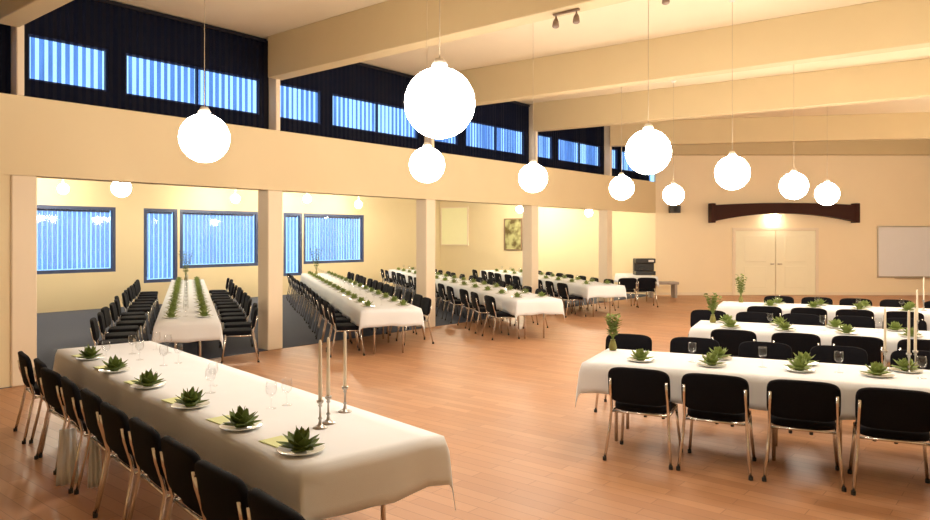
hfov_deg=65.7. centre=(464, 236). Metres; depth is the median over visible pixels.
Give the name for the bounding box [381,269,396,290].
banquet chair
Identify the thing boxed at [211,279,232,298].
banquet chair
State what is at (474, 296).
banquet chair
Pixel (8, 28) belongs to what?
vertical blind
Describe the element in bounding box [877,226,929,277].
whiteboard
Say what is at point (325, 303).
banquet chair
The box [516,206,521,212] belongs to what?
ceiling lamp
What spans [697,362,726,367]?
dinner plate
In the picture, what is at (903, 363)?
succulent plant
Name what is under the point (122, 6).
vertical blind
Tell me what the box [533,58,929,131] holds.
ceiling beam
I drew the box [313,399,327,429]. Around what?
candlestick
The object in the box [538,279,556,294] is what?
banquet chair
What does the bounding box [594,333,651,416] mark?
banquet chair
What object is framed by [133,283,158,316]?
banquet chair
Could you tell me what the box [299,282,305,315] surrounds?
banquet chair
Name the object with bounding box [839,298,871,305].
banquet chair
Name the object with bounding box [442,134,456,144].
window
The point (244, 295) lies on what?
banquet chair
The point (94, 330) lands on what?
banquet chair
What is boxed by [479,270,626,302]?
tablecloth
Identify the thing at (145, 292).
banquet chair
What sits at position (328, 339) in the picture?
taper candle
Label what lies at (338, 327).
banquet chair
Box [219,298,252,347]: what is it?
banquet chair
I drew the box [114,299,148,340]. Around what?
banquet chair
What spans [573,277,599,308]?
banquet chair
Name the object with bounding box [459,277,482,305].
banquet chair
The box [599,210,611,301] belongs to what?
column
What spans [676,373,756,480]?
banquet chair
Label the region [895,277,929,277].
tray
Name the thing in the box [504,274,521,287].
banquet chair
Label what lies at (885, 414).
banquet chair
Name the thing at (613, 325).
vase
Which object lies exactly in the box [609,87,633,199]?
pendant lamp
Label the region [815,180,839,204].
pendant lamp
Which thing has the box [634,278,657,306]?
banquet chair
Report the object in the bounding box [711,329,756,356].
banquet chair
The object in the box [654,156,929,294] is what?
wall
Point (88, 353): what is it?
succulent plant
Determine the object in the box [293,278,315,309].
banquet chair
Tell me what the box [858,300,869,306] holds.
succulent plant
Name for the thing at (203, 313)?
succulent plant
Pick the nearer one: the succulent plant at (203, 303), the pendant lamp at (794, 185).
the succulent plant at (203, 303)
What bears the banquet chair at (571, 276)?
on the floor at (62, 329)
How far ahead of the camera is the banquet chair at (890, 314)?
10.64 m
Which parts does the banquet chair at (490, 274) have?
backrest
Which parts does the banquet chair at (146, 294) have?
seat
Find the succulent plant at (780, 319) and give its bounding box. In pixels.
[770,317,788,324]
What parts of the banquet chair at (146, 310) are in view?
backrest, seat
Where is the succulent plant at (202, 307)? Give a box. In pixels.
[198,305,209,310]
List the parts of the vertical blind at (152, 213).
head rail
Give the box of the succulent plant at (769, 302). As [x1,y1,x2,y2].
[764,299,776,305]
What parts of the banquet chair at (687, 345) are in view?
backrest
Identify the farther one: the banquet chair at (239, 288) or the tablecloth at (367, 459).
the banquet chair at (239, 288)
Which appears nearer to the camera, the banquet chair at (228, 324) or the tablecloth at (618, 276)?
the banquet chair at (228, 324)
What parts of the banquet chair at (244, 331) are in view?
leg, seat, seat frame, backrest, leg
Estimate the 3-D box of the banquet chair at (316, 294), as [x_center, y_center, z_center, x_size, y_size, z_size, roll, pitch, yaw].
[-2.623,1.491,13.929,0.566,0.802,0.585,0,0,-14]
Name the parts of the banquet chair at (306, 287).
backrest, leg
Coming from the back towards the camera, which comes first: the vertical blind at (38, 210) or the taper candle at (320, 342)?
the vertical blind at (38, 210)
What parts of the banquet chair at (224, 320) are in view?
seat, backrest, leg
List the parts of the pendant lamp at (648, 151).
opal globe, cord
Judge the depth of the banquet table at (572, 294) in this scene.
18.32 m
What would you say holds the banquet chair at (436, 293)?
on the floor at (62, 329)
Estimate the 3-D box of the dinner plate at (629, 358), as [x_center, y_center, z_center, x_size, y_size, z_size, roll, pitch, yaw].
[1.630,1.142,6.680,0.254,0.019,0.254,0,0,0]
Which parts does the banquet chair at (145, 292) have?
seat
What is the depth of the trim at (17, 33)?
9.15 m
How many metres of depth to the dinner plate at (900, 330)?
8.81 m
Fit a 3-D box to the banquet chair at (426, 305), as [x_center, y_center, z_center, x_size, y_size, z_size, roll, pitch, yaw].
[-0.908,1.499,12.971,0.566,0.802,0.585,0,0,-19]
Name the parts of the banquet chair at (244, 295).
seat, backrest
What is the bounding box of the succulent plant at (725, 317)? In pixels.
[719,314,733,321]
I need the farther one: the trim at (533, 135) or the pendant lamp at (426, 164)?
the trim at (533, 135)
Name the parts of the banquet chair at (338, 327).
backrest, leg, seat frame, seat, leg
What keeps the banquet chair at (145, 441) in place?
on the floor at (520, 447)
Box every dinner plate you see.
[75,355,104,360]
[98,367,130,372]
[130,382,165,388]
[162,316,180,318]
[170,401,209,409]
[219,421,262,430]
[277,442,324,455]
[627,357,654,362]
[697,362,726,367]
[705,355,732,359]
[720,325,740,328]
[774,328,795,331]
[783,367,815,372]
[789,360,819,365]
[835,331,857,334]
[860,371,894,377]
[886,329,905,331]
[889,367,922,372]
[898,334,923,337]
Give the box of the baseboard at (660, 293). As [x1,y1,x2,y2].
[659,292,929,294]
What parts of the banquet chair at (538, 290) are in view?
backrest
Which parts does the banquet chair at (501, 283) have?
backrest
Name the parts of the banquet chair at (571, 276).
backrest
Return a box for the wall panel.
[441,206,468,245]
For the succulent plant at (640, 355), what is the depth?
6.65 m
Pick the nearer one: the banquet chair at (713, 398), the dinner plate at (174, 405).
the dinner plate at (174, 405)
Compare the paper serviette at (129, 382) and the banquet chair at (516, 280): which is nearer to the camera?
the paper serviette at (129, 382)
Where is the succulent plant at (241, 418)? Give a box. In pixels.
[222,405,260,427]
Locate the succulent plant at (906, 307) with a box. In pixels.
[899,304,913,310]
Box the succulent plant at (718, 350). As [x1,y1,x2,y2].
[708,346,731,357]
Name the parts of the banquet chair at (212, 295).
seat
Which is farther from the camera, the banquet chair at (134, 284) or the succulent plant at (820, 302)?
the banquet chair at (134, 284)
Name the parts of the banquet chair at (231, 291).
seat, backrest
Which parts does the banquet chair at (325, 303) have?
leg, backrest, seat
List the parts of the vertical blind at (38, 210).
head rail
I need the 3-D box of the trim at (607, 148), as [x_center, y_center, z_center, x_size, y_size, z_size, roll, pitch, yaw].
[4.214,-2.575,21.237,0.220,1.550,0.090,0,0,40]
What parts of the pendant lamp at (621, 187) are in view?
opal globe, cord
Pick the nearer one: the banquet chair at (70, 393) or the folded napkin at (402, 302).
the banquet chair at (70, 393)
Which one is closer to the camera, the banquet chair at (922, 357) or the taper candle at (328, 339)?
the taper candle at (328, 339)
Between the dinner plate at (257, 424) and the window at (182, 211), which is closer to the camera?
the dinner plate at (257, 424)
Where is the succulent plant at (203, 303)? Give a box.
[197,300,206,306]
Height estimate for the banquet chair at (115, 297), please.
0.802 m
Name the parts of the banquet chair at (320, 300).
leg, backrest, leg, seat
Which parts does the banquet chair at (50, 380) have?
leg, backrest, seat frame, seat, leg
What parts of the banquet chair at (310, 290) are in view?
leg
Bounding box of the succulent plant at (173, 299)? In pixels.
[168,297,178,302]
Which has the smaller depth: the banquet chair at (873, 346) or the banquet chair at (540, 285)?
the banquet chair at (873, 346)
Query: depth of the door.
23.49 m
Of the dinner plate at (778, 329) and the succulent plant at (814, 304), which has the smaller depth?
the dinner plate at (778, 329)
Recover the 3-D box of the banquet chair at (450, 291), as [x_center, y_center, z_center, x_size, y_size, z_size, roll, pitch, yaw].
[-0.120,1.499,16.153,0.566,0.802,0.585,0,0,-15]
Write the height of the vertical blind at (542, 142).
1.510 m
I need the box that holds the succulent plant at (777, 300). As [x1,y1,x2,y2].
[773,297,782,302]
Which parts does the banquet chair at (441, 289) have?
backrest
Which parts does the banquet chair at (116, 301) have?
backrest, seat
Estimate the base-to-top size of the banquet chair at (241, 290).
0.802 m
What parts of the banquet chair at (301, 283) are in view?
backrest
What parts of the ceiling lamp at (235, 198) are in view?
lamp shade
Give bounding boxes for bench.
[648,281,678,297]
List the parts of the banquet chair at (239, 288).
seat, backrest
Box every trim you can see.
[0,0,72,26]
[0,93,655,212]
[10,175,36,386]
[11,25,23,95]
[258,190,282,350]
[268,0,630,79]
[269,78,279,130]
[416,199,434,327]
[424,135,433,147]
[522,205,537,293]
[529,105,537,163]
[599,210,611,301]
[604,126,611,175]
[610,112,929,146]
[671,139,929,155]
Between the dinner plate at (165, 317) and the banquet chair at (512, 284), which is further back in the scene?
the banquet chair at (512, 284)
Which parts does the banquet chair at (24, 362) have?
leg, backrest, leg, seat frame, seat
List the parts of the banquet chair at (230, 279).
seat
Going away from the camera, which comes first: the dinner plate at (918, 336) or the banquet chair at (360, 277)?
the dinner plate at (918, 336)
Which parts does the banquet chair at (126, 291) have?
seat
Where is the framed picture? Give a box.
[504,218,521,249]
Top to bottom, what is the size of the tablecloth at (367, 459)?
0.434 m
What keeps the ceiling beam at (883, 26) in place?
attached to the ceiling
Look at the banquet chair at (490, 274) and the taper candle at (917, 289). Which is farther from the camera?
the banquet chair at (490, 274)
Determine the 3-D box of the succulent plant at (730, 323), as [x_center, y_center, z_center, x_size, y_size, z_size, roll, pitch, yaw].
[3.368,1.087,9.128,0.212,0.110,0.223,0,0,42]
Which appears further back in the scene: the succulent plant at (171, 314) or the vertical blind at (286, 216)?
the vertical blind at (286, 216)
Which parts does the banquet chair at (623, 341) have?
leg, backrest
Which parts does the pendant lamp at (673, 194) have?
opal globe, cord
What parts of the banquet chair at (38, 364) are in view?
leg, backrest, leg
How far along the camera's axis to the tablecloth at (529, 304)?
13.73 m
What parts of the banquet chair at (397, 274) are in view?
backrest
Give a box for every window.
[28,34,107,91]
[37,205,115,273]
[126,53,259,114]
[144,208,176,282]
[180,209,257,267]
[280,83,319,123]
[283,213,301,275]
[303,213,363,263]
[332,94,416,138]
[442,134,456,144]
[470,121,523,154]
[538,134,551,158]
[559,138,599,166]
[612,149,617,168]
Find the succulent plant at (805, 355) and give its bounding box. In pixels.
[792,351,816,362]
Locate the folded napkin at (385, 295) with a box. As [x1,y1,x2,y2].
[382,292,389,297]
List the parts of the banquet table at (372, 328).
leg, leg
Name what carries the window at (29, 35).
in the window frame at (46, 24)
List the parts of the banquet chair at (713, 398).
leg, leg, backrest, seat, seat frame, leg, leg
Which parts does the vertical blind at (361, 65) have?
head rail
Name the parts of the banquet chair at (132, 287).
backrest, seat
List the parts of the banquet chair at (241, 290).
seat, backrest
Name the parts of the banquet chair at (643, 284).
seat, backrest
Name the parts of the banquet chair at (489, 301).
leg, backrest, leg, seat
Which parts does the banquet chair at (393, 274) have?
backrest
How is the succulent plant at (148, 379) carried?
on the dinner plate at (160, 383)
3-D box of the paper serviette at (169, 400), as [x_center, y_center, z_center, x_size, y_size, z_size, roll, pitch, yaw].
[-2.019,1.148,5.060,0.200,0.005,0.150,0,0,43]
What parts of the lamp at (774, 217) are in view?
lamp shade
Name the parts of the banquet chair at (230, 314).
seat, backrest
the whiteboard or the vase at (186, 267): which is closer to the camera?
the vase at (186, 267)
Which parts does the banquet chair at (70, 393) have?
leg, backrest, leg, seat, seat frame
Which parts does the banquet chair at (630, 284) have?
backrest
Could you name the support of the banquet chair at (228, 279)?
on the floor at (62, 329)
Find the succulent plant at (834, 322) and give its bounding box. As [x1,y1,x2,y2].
[826,319,843,327]
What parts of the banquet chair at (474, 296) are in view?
leg, backrest, leg, seat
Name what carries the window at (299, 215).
in the wall at (389, 223)
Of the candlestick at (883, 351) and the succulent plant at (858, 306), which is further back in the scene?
the succulent plant at (858, 306)
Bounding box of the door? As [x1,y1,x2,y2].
[732,228,818,294]
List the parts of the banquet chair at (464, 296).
backrest, leg, seat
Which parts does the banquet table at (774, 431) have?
leg, leg, leg, leg, leg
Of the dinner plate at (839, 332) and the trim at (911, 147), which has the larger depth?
the trim at (911, 147)
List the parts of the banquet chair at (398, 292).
backrest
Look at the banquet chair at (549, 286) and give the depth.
17.91 m
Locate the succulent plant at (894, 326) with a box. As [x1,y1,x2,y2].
[886,321,903,329]
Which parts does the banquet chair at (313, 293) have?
backrest, leg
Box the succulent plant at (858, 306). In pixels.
[853,303,865,308]
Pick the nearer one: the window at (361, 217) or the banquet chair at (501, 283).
the banquet chair at (501, 283)
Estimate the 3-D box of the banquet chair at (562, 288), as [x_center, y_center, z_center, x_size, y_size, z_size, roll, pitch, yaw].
[2.539,1.499,17.324,0.566,0.802,0.585,0,0,-19]
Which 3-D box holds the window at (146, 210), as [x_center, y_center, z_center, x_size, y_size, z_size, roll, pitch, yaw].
[-8.636,0.240,20.389,0.100,2.080,0.990,0,0,40]
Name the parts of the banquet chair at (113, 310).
backrest, seat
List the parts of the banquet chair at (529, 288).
backrest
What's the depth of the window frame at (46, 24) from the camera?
11.69 m
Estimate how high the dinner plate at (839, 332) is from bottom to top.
0.019 m
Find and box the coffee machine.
[633,258,655,274]
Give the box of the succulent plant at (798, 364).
[785,358,811,370]
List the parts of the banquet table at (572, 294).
leg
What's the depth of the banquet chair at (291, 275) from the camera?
20.33 m
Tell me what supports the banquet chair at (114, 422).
on the floor at (520, 447)
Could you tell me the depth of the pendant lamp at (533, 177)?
10.85 m
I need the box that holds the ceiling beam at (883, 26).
[457,0,929,105]
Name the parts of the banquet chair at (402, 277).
backrest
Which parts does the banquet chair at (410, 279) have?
backrest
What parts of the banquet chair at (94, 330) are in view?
backrest, seat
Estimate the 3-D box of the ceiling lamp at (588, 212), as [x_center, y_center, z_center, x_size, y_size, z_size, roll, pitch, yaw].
[3.870,-1.095,22.500,0.240,0.909,0.236,0,0,0]
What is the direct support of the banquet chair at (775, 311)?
on the floor at (520, 447)
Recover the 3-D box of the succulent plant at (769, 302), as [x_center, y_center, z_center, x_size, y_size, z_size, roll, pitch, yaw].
[5.063,1.087,11.948,0.212,0.110,0.223,0,0,42]
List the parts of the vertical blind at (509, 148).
head rail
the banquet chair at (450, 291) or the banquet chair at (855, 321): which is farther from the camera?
the banquet chair at (450, 291)
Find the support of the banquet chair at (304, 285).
on the floor at (62, 329)
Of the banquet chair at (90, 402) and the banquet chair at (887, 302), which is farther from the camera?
the banquet chair at (887, 302)
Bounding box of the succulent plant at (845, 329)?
[835,324,855,332]
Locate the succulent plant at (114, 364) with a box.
[99,354,127,370]
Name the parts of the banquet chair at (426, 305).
backrest, leg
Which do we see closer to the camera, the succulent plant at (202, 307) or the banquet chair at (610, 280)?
the succulent plant at (202, 307)
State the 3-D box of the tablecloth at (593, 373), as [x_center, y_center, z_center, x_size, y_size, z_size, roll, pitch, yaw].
[2.954,1.353,6.234,3.822,0.404,1.082,0,0,25]
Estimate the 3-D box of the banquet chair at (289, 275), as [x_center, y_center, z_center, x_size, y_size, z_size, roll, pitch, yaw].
[-4.950,1.491,21.290,0.566,0.802,0.585,0,0,-19]
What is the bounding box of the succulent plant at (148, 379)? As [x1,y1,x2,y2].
[132,368,165,386]
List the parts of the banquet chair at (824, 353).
backrest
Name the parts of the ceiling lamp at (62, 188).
lamp shade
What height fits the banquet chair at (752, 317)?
0.802 m
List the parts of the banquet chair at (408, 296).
backrest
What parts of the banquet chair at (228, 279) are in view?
seat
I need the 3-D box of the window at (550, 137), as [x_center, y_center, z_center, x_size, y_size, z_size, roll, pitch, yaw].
[1.972,-2.365,18.809,0.060,0.610,1.058,0,0,40]
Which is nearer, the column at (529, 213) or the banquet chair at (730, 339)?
the banquet chair at (730, 339)
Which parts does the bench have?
bench seat, leg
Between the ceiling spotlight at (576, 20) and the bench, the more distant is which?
the bench
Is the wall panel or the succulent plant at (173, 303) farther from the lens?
the wall panel
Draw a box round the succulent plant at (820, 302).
[814,299,826,304]
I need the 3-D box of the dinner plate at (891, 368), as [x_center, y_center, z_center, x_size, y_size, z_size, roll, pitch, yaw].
[3.772,1.142,6.158,0.254,0.019,0.254,0,0,0]
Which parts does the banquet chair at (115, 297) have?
seat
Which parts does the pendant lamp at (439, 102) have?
opal globe, cord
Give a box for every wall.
[0,174,10,387]
[37,178,439,312]
[440,201,655,294]
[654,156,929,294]
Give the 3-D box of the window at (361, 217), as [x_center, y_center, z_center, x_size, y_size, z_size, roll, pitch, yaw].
[-4.598,0.055,25.270,0.100,1.710,2.720,0,0,40]
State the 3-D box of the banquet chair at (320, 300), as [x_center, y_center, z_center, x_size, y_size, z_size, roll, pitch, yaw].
[-2.410,1.499,13.177,0.566,0.802,0.585,0,0,-20]
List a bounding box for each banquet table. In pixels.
[174,341,200,356]
[358,326,403,353]
[381,505,385,519]
[397,285,544,338]
[546,294,610,316]
[615,401,841,461]
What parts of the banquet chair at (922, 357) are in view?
backrest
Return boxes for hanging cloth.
[56,428,78,485]
[87,438,101,487]
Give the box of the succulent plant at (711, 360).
[699,353,724,365]
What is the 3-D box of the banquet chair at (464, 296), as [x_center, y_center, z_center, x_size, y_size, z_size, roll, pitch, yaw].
[0.185,1.499,15.290,0.566,0.802,0.585,0,0,-17]
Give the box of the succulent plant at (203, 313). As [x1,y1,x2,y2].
[198,308,210,316]
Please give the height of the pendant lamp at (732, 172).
2.688 m
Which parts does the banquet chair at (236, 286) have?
seat, backrest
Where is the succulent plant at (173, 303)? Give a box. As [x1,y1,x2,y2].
[168,301,178,306]
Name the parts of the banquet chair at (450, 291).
backrest, leg, seat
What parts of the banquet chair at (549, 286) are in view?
backrest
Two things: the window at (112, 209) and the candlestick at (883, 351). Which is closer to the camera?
the candlestick at (883, 351)
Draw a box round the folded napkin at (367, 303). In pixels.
[362,300,373,305]
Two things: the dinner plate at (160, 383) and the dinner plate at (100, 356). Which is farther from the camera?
the dinner plate at (100, 356)
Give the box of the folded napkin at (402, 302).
[398,299,408,304]
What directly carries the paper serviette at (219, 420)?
on the tablecloth at (367, 459)
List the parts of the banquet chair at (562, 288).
backrest, seat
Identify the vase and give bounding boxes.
[179,250,191,280]
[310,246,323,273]
[603,313,621,350]
[704,292,721,322]
[735,274,746,301]
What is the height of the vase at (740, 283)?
0.503 m
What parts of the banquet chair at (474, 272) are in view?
backrest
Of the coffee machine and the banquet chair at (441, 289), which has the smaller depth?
the banquet chair at (441, 289)
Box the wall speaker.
[669,205,680,212]
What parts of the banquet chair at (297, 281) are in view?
backrest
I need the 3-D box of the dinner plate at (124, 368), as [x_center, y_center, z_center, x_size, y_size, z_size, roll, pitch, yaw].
[-3.000,1.142,6.160,0.254,0.019,0.254,0,0,0]
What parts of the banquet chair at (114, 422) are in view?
leg, backrest, seat, leg, seat frame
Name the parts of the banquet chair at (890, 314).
backrest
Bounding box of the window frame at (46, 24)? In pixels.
[1,0,647,180]
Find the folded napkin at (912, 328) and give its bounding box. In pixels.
[900,327,919,336]
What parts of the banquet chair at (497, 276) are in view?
backrest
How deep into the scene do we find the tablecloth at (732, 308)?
11.76 m
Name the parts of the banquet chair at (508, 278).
backrest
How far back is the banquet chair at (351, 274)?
21.77 m
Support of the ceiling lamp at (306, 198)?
hanging from the ceiling
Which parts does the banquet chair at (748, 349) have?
backrest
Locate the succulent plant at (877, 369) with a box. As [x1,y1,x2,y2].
[861,361,890,375]
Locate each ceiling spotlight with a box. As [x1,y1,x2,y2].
[552,8,579,28]
[662,0,669,4]
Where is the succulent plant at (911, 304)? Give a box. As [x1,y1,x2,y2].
[903,301,915,307]
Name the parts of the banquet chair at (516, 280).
backrest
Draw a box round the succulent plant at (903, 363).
[890,358,919,370]
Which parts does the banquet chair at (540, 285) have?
backrest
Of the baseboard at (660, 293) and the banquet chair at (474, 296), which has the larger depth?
the baseboard at (660, 293)
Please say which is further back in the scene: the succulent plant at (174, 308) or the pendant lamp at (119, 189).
the pendant lamp at (119, 189)
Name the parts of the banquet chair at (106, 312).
backrest, seat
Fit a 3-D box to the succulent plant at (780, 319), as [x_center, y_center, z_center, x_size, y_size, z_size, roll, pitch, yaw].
[4.094,1.087,9.397,0.212,0.110,0.223,0,0,-10]
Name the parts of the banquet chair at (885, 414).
leg, leg, seat frame, seat, backrest, leg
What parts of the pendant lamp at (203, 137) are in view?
opal globe, cord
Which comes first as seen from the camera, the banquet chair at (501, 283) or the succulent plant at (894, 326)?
the succulent plant at (894, 326)
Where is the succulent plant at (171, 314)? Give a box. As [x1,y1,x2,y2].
[164,310,176,317]
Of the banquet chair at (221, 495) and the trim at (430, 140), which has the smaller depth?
the banquet chair at (221, 495)
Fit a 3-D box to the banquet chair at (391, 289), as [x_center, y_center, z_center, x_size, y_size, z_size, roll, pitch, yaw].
[-1.849,1.491,15.903,0.566,0.802,0.585,0,0,-18]
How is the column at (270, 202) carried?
on the floor at (520, 447)
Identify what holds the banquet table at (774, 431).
on the floor at (520, 447)
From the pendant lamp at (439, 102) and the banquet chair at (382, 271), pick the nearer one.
the pendant lamp at (439, 102)
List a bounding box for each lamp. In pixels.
[57,179,68,193]
[111,182,131,196]
[178,0,229,161]
[231,189,239,202]
[303,193,310,202]
[355,196,361,207]
[404,0,474,138]
[409,142,444,182]
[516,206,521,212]
[519,159,547,192]
[585,210,592,215]
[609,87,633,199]
[625,0,671,173]
[663,80,683,204]
[714,0,749,189]
[769,214,780,219]
[779,169,808,198]
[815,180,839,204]
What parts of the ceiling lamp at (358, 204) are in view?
lamp shade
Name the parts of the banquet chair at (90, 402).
leg, backrest, seat, leg, seat frame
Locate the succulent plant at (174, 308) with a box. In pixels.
[167,305,178,311]
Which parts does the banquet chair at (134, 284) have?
backrest, seat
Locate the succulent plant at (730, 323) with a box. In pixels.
[723,319,738,326]
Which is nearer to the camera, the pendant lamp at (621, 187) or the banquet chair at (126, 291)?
the pendant lamp at (621, 187)
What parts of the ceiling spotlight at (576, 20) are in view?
rail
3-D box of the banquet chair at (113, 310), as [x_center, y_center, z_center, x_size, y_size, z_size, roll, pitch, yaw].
[-5.625,1.491,12.009,0.566,0.802,0.585,0,0,-21]
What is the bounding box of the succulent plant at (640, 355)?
[630,348,652,360]
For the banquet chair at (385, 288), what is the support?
on the floor at (62, 329)
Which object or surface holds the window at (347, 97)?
in the window frame at (46, 24)
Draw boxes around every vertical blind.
[0,24,10,93]
[31,0,266,127]
[37,209,109,268]
[147,212,171,277]
[183,213,253,263]
[281,62,421,149]
[286,216,296,271]
[306,216,359,259]
[434,101,529,163]
[538,126,603,174]
[613,147,649,180]
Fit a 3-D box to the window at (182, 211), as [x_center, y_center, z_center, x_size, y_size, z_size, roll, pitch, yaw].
[-7.431,0.055,21.845,0.100,1.710,2.650,0,0,40]
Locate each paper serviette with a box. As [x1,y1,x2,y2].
[124,379,139,384]
[161,396,180,403]
[206,415,229,424]
[259,435,287,447]
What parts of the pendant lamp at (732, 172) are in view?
opal globe, cord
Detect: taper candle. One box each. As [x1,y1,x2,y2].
[318,337,321,399]
[326,335,329,395]
[343,331,346,386]
[883,309,886,349]
[907,310,909,352]
[914,307,916,350]
[916,289,917,319]
[923,277,924,299]
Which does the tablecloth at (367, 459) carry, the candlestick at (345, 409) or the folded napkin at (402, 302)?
the candlestick at (345, 409)
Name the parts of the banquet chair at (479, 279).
backrest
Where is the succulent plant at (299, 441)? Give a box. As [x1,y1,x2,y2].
[276,426,324,451]
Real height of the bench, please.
0.500 m
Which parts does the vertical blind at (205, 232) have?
head rail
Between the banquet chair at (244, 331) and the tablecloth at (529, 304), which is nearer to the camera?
the banquet chair at (244, 331)
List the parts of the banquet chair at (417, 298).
backrest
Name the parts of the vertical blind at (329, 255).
head rail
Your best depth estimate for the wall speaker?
23.25 m
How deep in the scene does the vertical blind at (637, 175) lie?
22.20 m
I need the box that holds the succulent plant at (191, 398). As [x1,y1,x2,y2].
[175,386,207,406]
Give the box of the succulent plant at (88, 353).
[79,345,102,358]
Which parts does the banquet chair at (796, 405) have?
leg, seat, seat frame, backrest, leg, leg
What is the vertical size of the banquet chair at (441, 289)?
0.802 m
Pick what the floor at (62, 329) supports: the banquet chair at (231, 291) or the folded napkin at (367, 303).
the banquet chair at (231, 291)
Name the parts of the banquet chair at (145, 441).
leg, backrest, seat, seat frame, leg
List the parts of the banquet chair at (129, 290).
backrest, seat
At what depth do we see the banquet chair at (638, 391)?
6.04 m
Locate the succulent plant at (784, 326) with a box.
[777,321,792,329]
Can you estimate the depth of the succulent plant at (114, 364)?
6.14 m
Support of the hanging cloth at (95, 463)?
hanging from the banquet chair at (90, 402)
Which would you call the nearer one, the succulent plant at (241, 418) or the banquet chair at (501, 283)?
the succulent plant at (241, 418)
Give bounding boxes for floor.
[0,286,647,388]
[0,295,929,519]
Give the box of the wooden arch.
[708,203,859,222]
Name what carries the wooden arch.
attached to the wall at (693, 252)
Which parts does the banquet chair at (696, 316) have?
backrest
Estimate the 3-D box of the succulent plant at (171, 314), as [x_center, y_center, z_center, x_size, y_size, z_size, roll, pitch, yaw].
[-4.162,1.085,10.208,0.200,0.113,0.171,0,0,23]
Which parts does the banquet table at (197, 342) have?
leg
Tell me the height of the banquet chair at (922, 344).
0.802 m
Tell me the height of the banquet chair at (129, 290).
0.802 m
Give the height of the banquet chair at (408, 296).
0.802 m
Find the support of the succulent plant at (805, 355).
on the dinner plate at (814, 363)
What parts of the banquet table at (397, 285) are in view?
leg, leg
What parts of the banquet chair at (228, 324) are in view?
seat, backrest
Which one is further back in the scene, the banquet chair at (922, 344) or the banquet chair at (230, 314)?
the banquet chair at (230, 314)
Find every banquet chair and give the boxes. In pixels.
[13,351,87,443]
[29,358,80,457]
[34,367,102,474]
[60,376,147,493]
[74,388,114,512]
[90,317,132,345]
[92,402,202,519]
[97,312,136,341]
[101,307,139,341]
[109,302,145,340]
[114,296,144,319]
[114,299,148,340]
[122,292,152,333]
[124,290,152,326]
[127,287,154,324]
[127,417,176,519]
[130,285,156,318]
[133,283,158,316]
[134,281,159,313]
[136,279,159,308]
[160,436,202,519]
[194,460,248,519]
[209,278,229,296]
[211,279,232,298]
[211,281,232,296]
[211,283,234,304]
[213,285,237,306]
[216,287,241,311]
[217,289,242,317]
[219,292,246,322]
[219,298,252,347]
[220,307,259,363]
[221,295,251,338]
[222,303,258,354]
[246,488,304,519]
[287,274,305,301]
[289,275,294,304]
[290,277,295,306]
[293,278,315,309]
[295,280,303,312]
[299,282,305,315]
[302,284,307,318]
[304,286,311,322]
[308,288,315,326]
[309,290,334,331]
[314,293,343,336]
[315,297,350,341]
[322,300,357,349]
[326,304,364,357]
[349,273,353,280]
[358,275,362,283]
[367,278,372,287]
[372,280,377,289]
[376,282,383,292]
[377,288,401,328]
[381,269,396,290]
[382,284,389,292]
[385,270,402,294]
[386,291,413,333]
[387,286,394,296]
[389,294,422,337]
[391,271,409,295]
[396,273,412,297]
[396,297,433,344]
[400,274,414,297]
[408,276,415,295]
[414,277,437,306]
[435,283,454,313]
[436,283,464,318]
[445,286,474,322]
[457,289,489,328]
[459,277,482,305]
[468,292,501,333]
[472,269,487,280]
[481,270,486,281]
[482,295,519,339]
[485,281,505,314]
[487,279,494,284]
[488,272,495,282]
[494,273,507,285]
[496,283,517,318]
[502,286,533,322]
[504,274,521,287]
[512,276,521,290]
[514,288,547,328]
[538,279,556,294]
[545,281,571,313]
[555,283,585,317]
[558,274,573,300]
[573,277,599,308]
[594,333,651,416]
[596,279,615,310]
[603,367,682,469]
[612,278,638,307]
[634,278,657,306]
[662,337,719,423]
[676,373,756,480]
[688,310,725,334]
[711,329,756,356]
[731,341,791,433]
[736,312,773,322]
[747,306,781,319]
[762,379,846,491]
[764,296,793,303]
[771,332,820,360]
[781,313,820,325]
[791,307,826,325]
[801,297,832,304]
[809,345,875,440]
[831,335,883,365]
[833,316,874,327]
[835,309,873,318]
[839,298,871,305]
[847,387,929,495]
[880,299,911,307]
[882,318,926,366]
[883,311,923,363]
[890,350,929,443]
[897,339,929,350]
[924,301,929,308]
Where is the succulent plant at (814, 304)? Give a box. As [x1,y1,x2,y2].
[807,301,819,307]
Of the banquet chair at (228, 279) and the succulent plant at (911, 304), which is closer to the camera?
the succulent plant at (911, 304)
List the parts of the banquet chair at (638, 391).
leg, leg, backrest, seat, seat frame, leg, leg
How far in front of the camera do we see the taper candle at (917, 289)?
8.50 m
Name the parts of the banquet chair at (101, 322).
backrest, seat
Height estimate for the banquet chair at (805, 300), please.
0.802 m
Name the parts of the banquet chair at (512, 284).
backrest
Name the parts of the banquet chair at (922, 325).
backrest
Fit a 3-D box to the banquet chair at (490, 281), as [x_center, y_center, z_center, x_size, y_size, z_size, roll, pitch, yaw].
[0.472,1.491,18.653,0.566,0.802,0.585,0,0,-19]
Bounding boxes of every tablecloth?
[53,341,455,519]
[151,279,222,346]
[300,273,424,334]
[388,269,564,318]
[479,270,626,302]
[575,348,929,419]
[614,273,658,286]
[688,320,929,361]
[716,301,929,330]
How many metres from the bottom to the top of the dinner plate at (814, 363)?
0.019 m
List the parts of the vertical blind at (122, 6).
head rail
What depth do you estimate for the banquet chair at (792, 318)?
10.29 m
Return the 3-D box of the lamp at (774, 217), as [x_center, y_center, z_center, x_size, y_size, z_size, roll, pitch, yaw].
[10.045,-0.657,23.330,0.340,0.215,0.335,0,0,0]
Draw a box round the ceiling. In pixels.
[111,0,929,119]
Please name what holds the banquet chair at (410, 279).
on the floor at (62, 329)
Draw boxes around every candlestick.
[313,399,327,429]
[322,395,335,424]
[338,386,351,412]
[882,350,890,370]
[904,353,914,373]
[912,350,917,365]

